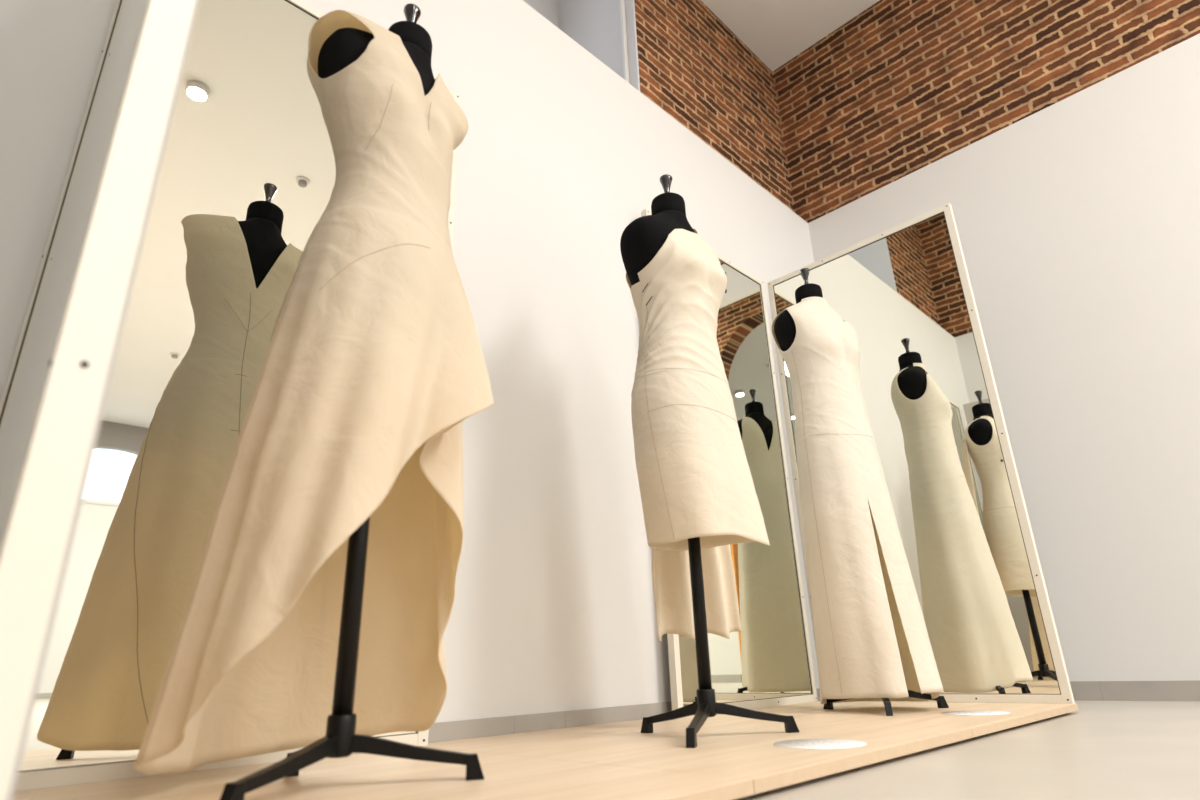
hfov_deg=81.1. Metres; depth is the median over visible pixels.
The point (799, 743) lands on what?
uplight
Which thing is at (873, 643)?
dress
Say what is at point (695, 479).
dress
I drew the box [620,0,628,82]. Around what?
trim
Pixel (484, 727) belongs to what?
baseboard
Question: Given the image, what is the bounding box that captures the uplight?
[773,739,866,748]
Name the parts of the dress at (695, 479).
panel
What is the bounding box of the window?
[558,0,639,90]
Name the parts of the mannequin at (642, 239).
leg, leg, leg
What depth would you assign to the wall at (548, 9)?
4.32 m
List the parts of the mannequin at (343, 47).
leg, leg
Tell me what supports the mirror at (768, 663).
on the display platform
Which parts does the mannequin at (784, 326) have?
leg, leg, leg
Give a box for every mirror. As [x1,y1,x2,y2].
[15,0,460,790]
[641,209,817,715]
[767,203,1074,703]
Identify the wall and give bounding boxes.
[0,0,818,722]
[523,0,557,26]
[634,0,793,211]
[773,0,1199,222]
[808,33,1199,680]
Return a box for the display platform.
[13,701,1078,799]
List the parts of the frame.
glass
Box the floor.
[740,700,1199,799]
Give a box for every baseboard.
[428,688,819,742]
[1070,680,1199,700]
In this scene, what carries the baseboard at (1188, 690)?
attached to the wall at (1077, 219)
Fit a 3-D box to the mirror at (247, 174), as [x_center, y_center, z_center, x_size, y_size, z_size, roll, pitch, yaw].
[-0.783,-0.204,1.748,0.916,2.000,0.033,18,-28,-41]
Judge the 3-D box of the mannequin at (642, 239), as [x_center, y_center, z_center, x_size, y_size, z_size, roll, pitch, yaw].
[0.199,0.061,1.991,0.412,1.617,0.360,17,-28,-40]
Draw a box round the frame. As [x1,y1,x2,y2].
[0,0,199,799]
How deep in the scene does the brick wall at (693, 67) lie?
4.30 m
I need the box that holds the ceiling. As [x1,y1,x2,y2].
[701,0,878,71]
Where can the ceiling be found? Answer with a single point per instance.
(776, 32)
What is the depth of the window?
3.98 m
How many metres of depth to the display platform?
1.30 m
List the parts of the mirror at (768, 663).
rail, glass, rail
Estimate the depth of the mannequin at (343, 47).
1.15 m
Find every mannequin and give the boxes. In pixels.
[220,3,483,799]
[620,174,798,747]
[774,268,948,715]
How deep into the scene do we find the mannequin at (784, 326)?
2.71 m
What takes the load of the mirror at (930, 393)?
on the display platform
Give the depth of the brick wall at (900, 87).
4.13 m
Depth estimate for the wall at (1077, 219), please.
3.18 m
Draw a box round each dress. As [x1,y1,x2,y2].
[134,10,493,774]
[626,228,769,640]
[771,297,943,703]
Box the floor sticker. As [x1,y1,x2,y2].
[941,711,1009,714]
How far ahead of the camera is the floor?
1.29 m
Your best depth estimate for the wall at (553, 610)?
2.40 m
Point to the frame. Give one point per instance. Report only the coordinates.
(52, 404)

